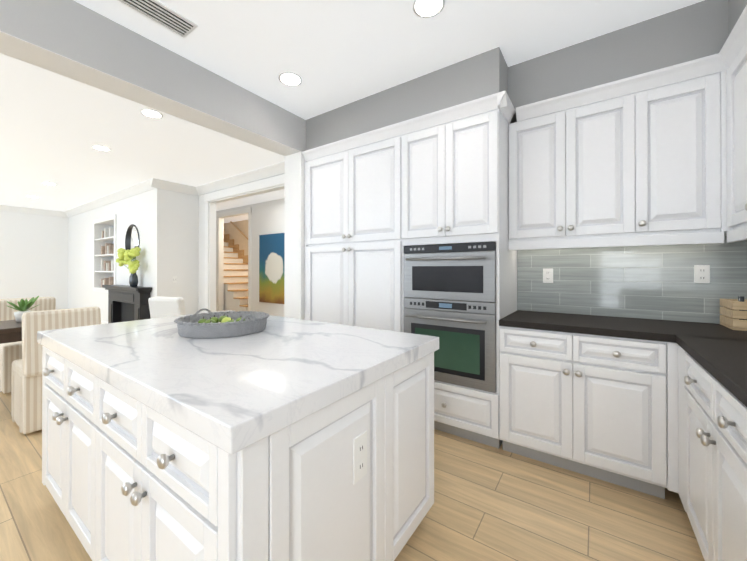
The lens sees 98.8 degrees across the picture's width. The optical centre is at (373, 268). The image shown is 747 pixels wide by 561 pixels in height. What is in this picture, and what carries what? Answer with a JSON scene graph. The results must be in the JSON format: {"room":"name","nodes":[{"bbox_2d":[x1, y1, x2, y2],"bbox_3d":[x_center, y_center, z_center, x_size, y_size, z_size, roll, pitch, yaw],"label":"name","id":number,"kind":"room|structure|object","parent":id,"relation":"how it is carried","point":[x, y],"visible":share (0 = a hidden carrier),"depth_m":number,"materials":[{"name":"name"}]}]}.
{"room":"kitchen","nodes":[
{"label":"kitchen","id":0,"kind":"room"},
{"bbox_2d":[0,211,68,309],"bbox_3d":[-9.575,-0.112,6.706,0.120,2.790,6.320,0,0,35],"label":"wall","id":1,"kind":"structure","parent":0,"point":[33,255],"depth_m":8.06,"materials":[{"name":"white paint"}]},
{"bbox_2d":[0,205,63,216],"bbox_3d":[-9.744,-1.442,6.268,0.106,0.130,5.400,0,0,35],"label":"crown molding","id":2,"kind":"structure","parent":1,"relation":"attached to","point":[2,207],"depth_m":7.99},
{"bbox_2d":[68,188,198,321],"bbox_3d":[-5.696,-0.109,7.413,5.450,2.790,0.900,0,0,35],"label":"wall","id":3,"kind":"structure","parent":0,"point":[165,222],"depth_m":5.96,"materials":[{"name":"white paint"}]},
{"bbox_2d":[93,214,115,292],"bbox_3d":[-5.786,-0.290,7.109,1.430,1.630,0.358,0,0,35],"label":"built-in shelf","id":4,"kind":"object","parent":3,"relation":"attached to","point":[108,249],"visible":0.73,"depth_m":7.14,"materials":[{"name":"wood"}]},
{"bbox_2d":[64,178,160,216],"bbox_3d":[-5.939,-1.440,6.973,5.556,0.130,0.106,0,0,35],"label":"crown molding","id":5,"kind":"structure","parent":3,"relation":"attached to","point":[153,183],"depth_m":6.39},
{"bbox_2d":[125,224,139,259],"bbox_3d":[-4.598,-0.499,6.093,0.676,0.676,0.014,0,0,35],"label":"round mirror","id":6,"kind":"object","parent":3,"relation":"attached to","point":[132,240],"visible":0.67,"depth_m":6.08,"materials":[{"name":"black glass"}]},
{"bbox_2d":[172,276,176,282],"bbox_3d":[-3.546,0.200,5.715,0.014,0.116,0.072,0,0,35],"label":"light switch","id":7,"kind":"object","parent":3,"relation":"attached to","point":[174,280],"visible":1,"depth_m":5.71,"materials":[{"name":"white plastic"}]},
{"bbox_2d":[160,180,195,194],"bbox_3d":[-3.495,-1.444,5.715,0.104,0.130,0.570,0,0,35],"label":"crown molding","id":8,"kind":"structure","parent":3,"relation":"attached to","point":[167,185],"depth_m":5.71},
{"bbox_2d":[194,161,284,195],"bbox_3d":[-1.906,-1.446,5.030,3.500,0.130,0.106,0,0,35],"label":"crown molding","id":9,"kind":"structure","parent":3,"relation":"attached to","point":[276,169],"depth_m":5.15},
{"bbox_2d":[224,220,247,254],"bbox_3d":[-3.859,-0.101,9.923,4.410,2.790,0.120,0,0,35],"label":"wall","id":10,"kind":"structure","parent":0,"point":[235,233],"depth_m":10.10,"materials":[{"name":"beige paint"}]},
{"bbox_2d":[198,174,281,312],"bbox_3d":[-1.842,-0.117,5.118,3.500,2.790,0.120,0,0,35],"label":"wall","id":11,"kind":"structure","parent":0,"point":[201,305],"depth_m":5.99,"materials":[{"name":"white paint"}]},
{"bbox_2d":[204,174,284,312],"bbox_3d":[-1.963,-0.042,5.181,2.730,2.640,0.155,0,0,35],"label":"door frame","id":12,"kind":"structure","parent":11,"relation":"attached to","point":[256,187],"depth_m":5.84,"materials":[{"name":"white wood"}]},
{"bbox_2d":[216,198,284,316],"bbox_3d":[-2.906,-0.109,7.620,8.600,2.790,0.120,0,0,35],"label":"wall","id":13,"kind":"structure","parent":0,"point":[267,217],"depth_m":7.37,"materials":[{"name":"white paint"}]},
{"bbox_2d":[216,207,250,310],"bbox_3d":[-3.482,-0.072,7.931,1.480,2.720,0.025,0,0,35],"label":"door frame","id":14,"kind":"structure","parent":13,"relation":"attached to","point":[234,212],"depth_m":7.71,"materials":[{"name":"white wood"}]},
{"bbox_2d":[259,233,284,303],"bbox_3d":[-2.163,0.004,7.006,1.040,1.520,0.037,0,0,35],"label":"painting","id":15,"kind":"object","parent":13,"relation":"attached to","point":[271,264],"visible":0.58,"depth_m":7.04,"materials":[{"name":"paint"}]},
{"bbox_2d":[284,151,304,319],"bbox_3d":[-0.584,0.049,3.643,0.248,2.449,0.870,0,0,35],"label":"wall","id":16,"kind":"structure","parent":0,"point":[294,247],"depth_m":3.27,"materials":[{"name":"white paint"}]},
{"bbox_2d":[0,0,703,222],"bbox_3d":[-2.894,-1.540,5.536,15.000,0.060,12.000,0,0,35],"label":"ceiling","id":17,"kind":"structure","parent":0,"point":[332,54],"depth_m":2.44,"materials":[{"name":"white paint"}]},
{"bbox_2d":[92,145,110,150],"bbox_3d":[-3.426,-1.510,4.031,0.184,0.008,0.184,0,0,35],"label":"recessed light","id":18,"kind":"object","parent":17,"relation":"in","point":[101,148],"visible":0.94,"depth_m":4.03,"materials":[{"name":"white"}]},
{"bbox_2d":[140,109,162,117],"bbox_3d":[-2.172,-1.514,3.137,0.184,0.008,0.184,0,0,35],"label":"recessed light","id":19,"kind":"object","parent":17,"relation":"in","point":[151,113],"visible":1,"depth_m":3.13,"materials":[{"name":"white"}]},
{"bbox_2d":[0,0,305,155],"bbox_3d":[-2.103,-1.351,1.458,0.245,0.343,6.200,0,0,35],"label":"beam","id":20,"kind":"structure","parent":17,"relation":"attached to","point":[74,40],"depth_m":2.09,"materials":[{"name":"grey paint"}]},
{"bbox_2d":[117,0,197,37],"bbox_3d":[-1.284,-1.513,1.889,0.180,0.018,0.400,0,0,35],"label":"ceiling vent","id":21,"kind":"object","parent":17,"relation":"in","point":[161,14],"visible":0.98,"depth_m":1.91,"materials":[{"name":"white metal"}]},
{"bbox_2d":[278,72,301,85],"bbox_3d":[-0.667,-1.515,2.569,0.184,0.008,0.184,0,0,35],"label":"recessed light","id":22,"kind":"object","parent":17,"relation":"in","point":[289,78],"visible":1,"depth_m":2.56,"materials":[{"name":"white"}]},
{"bbox_2d":[413,0,444,17],"bbox_3d":[0.318,-1.518,1.849,0.184,0.008,0.184,0,0,35],"label":"recessed light","id":23,"kind":"object","parent":17,"relation":"in","point":[426,8],"visible":1,"depth_m":1.86,"materials":[{"name":"white"}]},
{"bbox_2d":[306,0,741,149],"bbox_3d":[0.726,-1.350,2.657,3.030,0.339,0.603,0,0,35],"label":"wall","id":24,"kind":"structure","parent":17,"relation":"attached to","point":[701,29],"depth_m":2.23,"materials":[{"name":"grey paint"}]},
{"bbox_2d":[742,0,746,11],"bbox_3d":[0.575,-1.360,-0.521,0.333,0.339,5.998,0,0,35],"label":"soffit","id":25,"kind":"structure","parent":17,"relation":"attached to","point":[744,2],"depth_m":1.59,"materials":[{"name":"grey paint"}]},
{"bbox_2d":[0,392,704,560],"bbox_3d":[-2.894,1.310,5.526,15.000,0.060,12.000,0,0,35],"label":"floor","id":26,"kind":"structure","parent":0,"point":[491,503],"depth_m":1.64,"materials":[{"name":"brown wood"}]},
{"bbox_2d":[0,320,21,343],"bbox_3d":[-3.770,0.889,2.315,0.660,0.760,2.520,0,0,35],"label":"dining table","id":27,"kind":"object","parent":26,"relation":"on","point":[10,331],"depth_m":2.77,"materials":[{"name":"brown wood"}]},
{"bbox_2d":[6,296,39,321],"bbox_3d":[-3.363,0.390,3.080,0.264,0.241,0.220,0,0,35],"label":"potted plant","id":28,"kind":"object","parent":27,"relation":"on","point":[24,306],"visible":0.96,"depth_m":3.04,"materials":[{"name":"plant"}]},
{"bbox_2d":[0,296,55,393],"bbox_3d":[-3.776,0.793,3.524,0.567,0.919,0.468,0,0,35],"label":"dining chair","id":29,"kind":"object","parent":26,"relation":"on","point":[11,352],"visible":0.4,"depth_m":3.28,"materials":[{"name":"fabric"}]},
{"bbox_2d":[11,307,100,433],"bbox_3d":[-2.676,0.790,2.712,0.567,0.919,0.468,0,0,35],"label":"dining chair","id":30,"kind":"object","parent":26,"relation":"on","point":[26,392],"visible":0.5,"depth_m":2.44,"materials":[{"name":"fabric"}]},
{"bbox_2d":[102,285,151,322],"bbox_3d":[-4.625,0.806,5.970,1.710,0.950,0.240,0,0,35],"label":"fireplace","id":31,"kind":"object","parent":26,"relation":"on","point":[127,303],"visible":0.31,"depth_m":5.95,"materials":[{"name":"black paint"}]},
{"bbox_2d":[116,247,140,286],"bbox_3d":[-4.378,-0.027,5.739,0.679,0.711,0.251,0,0,35],"label":"vase","id":32,"kind":"object","parent":31,"relation":"on","point":[125,257],"visible":1,"depth_m":5.70,"materials":[{"name":"green plant"}]},
{"bbox_2d":[148,296,185,318],"bbox_3d":[-2.487,0.805,3.630,0.460,0.937,0.525,0,0,15],"label":"chair","id":33,"kind":"object","parent":26,"relation":"on","point":[160,307],"visible":0.1,"depth_m":3.74,"materials":[{"name":"fabric"}]},
{"bbox_2d":[224,221,247,310],"bbox_3d":[-4.010,-0.362,9.223,3.584,3.308,1.195,0,0,35],"label":"stairs","id":34,"kind":"structure","parent":26,"relation":"on","point":[235,278],"depth_m":8.96,"materials":[{"name":"brown wood"}]},
{"bbox_2d":[42,345,433,560],"bbox_3d":[-0.761,0.838,1.647,1.827,0.858,1.109,0,0,35],"label":"kitchen island","id":35,"kind":"object","parent":26,"relation":"on","point":[126,477],"visible":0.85,"depth_m":1.04,"materials":[{"name":"white wood"}]},
{"bbox_2d":[37,310,438,454],"bbox_3d":[-0.755,0.376,1.681,1.870,0.062,1.120,0,0,35],"label":"island countertop","id":36,"kind":"structure","parent":35,"relation":"on","point":[231,395],"depth_m":1.14,"materials":[{"name":"stone"}]},
{"bbox_2d":[174,308,268,338],"bbox_3d":[-0.826,0.290,1.772,0.474,0.108,0.472,0,0,35],"label":"tray","id":37,"kind":"object","parent":36,"relation":"on","point":[211,325],"visible":1,"depth_m":1.64,"materials":[{"name":"grey metal"}]},
{"bbox_2d":[302,122,405,331],"bbox_3d":[-0.054,0.049,3.175,1.147,2.444,0.627,0,0,35],"label":"tall cabinet","id":38,"kind":"object","parent":26,"relation":"on","point":[376,201],"depth_m":2.87,"materials":[{"name":"white wood"}]},
{"bbox_2d":[404,297,495,392],"bbox_3d":[0.682,0.545,2.596,0.716,0.613,0.626,0,0,35],"label":"wall oven","id":39,"kind":"object","parent":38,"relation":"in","point":[465,352],"visible":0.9,"depth_m":2.32,"materials":[{"name":"metal"}]},
{"bbox_2d":[404,242,495,301],"bbox_3d":[0.682,0.027,2.598,0.716,0.415,0.626,0,0,35],"label":"microwave","id":40,"kind":"object","parent":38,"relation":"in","point":[463,271],"visible":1,"depth_m":2.35,"materials":[{"name":"metal"}]},
{"bbox_2d":[434,366,502,448],"bbox_3d":[0.713,1.062,2.639,0.752,0.414,0.627,0,0,35],"label":"base cabinet","id":41,"kind":"object","parent":26,"relation":"on","point":[472,414],"depth_m":2.30,"materials":[{"name":"white wood"}]},
{"bbox_2d":[500,326,678,498],"bbox_3d":[1.401,0.829,2.163,0.907,0.878,0.627,0,0,35],"label":"base cabinet","id":42,"kind":"object","parent":26,"relation":"on","point":[604,408],"visible":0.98,"depth_m":1.85,"materials":[{"name":"white wood"}]},
{"bbox_2d":[499,310,674,341],"bbox_3d":[1.381,0.368,2.168,0.870,0.041,0.624,0,0,35],"label":"countertop","id":43,"kind":"structure","parent":42,"relation":"on","point":[623,327],"depth_m":2.01,"materials":[{"name":"stone"}]},
{"bbox_2d":[678,345,745,560],"bbox_3d":[1.457,0.825,0.970,0.587,0.878,0.966,0,0,35],"label":"base cabinet","id":44,"kind":"object","parent":26,"relation":"on","point":[712,442],"depth_m":1.17,"materials":[{"name":"white wood"}]},
{"bbox_2d":[663,320,746,406],"bbox_3d":[0.881,0.361,0.166,0.591,0.041,4.484,0,0,35],"label":"countertop","id":45,"kind":"structure","parent":44,"relation":"on","point":[718,352],"depth_m":1.38,"materials":[{"name":"stone"}]},
{"bbox_2d":[720,296,746,330],"bbox_3d":[2.190,0.253,1.806,0.280,0.183,0.230,0,0,35],"label":"box","id":46,"kind":"object","parent":45,"relation":"on","point":[733,312],"visible":0.98,"depth_m":1.80,"materials":[{"name":"wood"}]},
{"bbox_2d":[746,407,746,560],"bbox_3d":[0.958,0.823,0.250,0.587,0.878,1.026,0,0,35],"label":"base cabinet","id":47,"kind":"object","parent":26,"relation":"on","point":[746,407],"depth_m":0.91,"materials":[{"name":"white wood"}]},
{"bbox_2d":[522,310,718,323],"bbox_3d":[1.122,-0.124,2.821,3.490,2.790,0.120,0,0,35],"label":"wall","id":48,"kind":"structure","parent":0,"point":[626,317],"depth_m":2.27,"materials":[{"name":"grey tile"}]},
{"bbox_2d":[402,94,513,249],"bbox_3d":[0.713,-0.680,2.646,0.751,0.989,0.627,0,0,35],"label":"upper cabinet","id":49,"kind":"object","parent":48,"relation":"attached to","point":[455,159],"depth_m":2.35,"materials":[{"name":"white wood"}]},
{"bbox_2d":[508,57,731,244],"bbox_3d":[1.569,-0.689,2.200,1.147,0.975,0.362,0,0,35],"label":"upper cabinet","id":50,"kind":"object","parent":48,"relation":"attached to","point":[658,157],"depth_m":2.04,"materials":[{"name":"white wood"}]},
{"bbox_3d":[0.764,-0.136,-0.654,0.120,2.790,6.000,0,0,35],"label":"wall","id":51,"kind":"structure","parent":0,"visible":0},
{"bbox_2d":[517,236,746,323],"bbox_3d":[1.796,0.058,2.270,1.440,0.578,0.012,0,0,35],"label":"backsplash","id":52,"kind":"structure","parent":51,"relation":"attached to","point":[651,282],"depth_m":2.22,"materials":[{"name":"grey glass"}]},
{"bbox_2d":[543,268,552,282],"bbox_3d":[1.386,0.060,2.542,0.072,0.116,0.008,0,0,35],"label":"electrical outlet","id":53,"kind":"object","parent":52,"relation":"attached to","point":[547,275],"visible":1,"depth_m":2.54,"materials":[{"name":"white plastic"}]},
{"bbox_2d":[694,265,709,282],"bbox_3d":[2.101,0.038,2.046,0.072,0.116,0.008,0,0,35],"label":"electrical outlet","id":54,"kind":"object","parent":52,"relation":"attached to","point":[701,273],"visible":1,"depth_m":2.04,"materials":[{"name":"white plastic"}]},
{"bbox_2d":[704,5,746,232],"bbox_3d":[1.781,-0.692,1.310,0.411,0.975,0.955,0,0,35],"label":"upper cabinet","id":55,"kind":"object","parent":51,"relation":"attached to","point":[725,72],"depth_m":1.73,"materials":[{"name":"white wood"}]}
]}

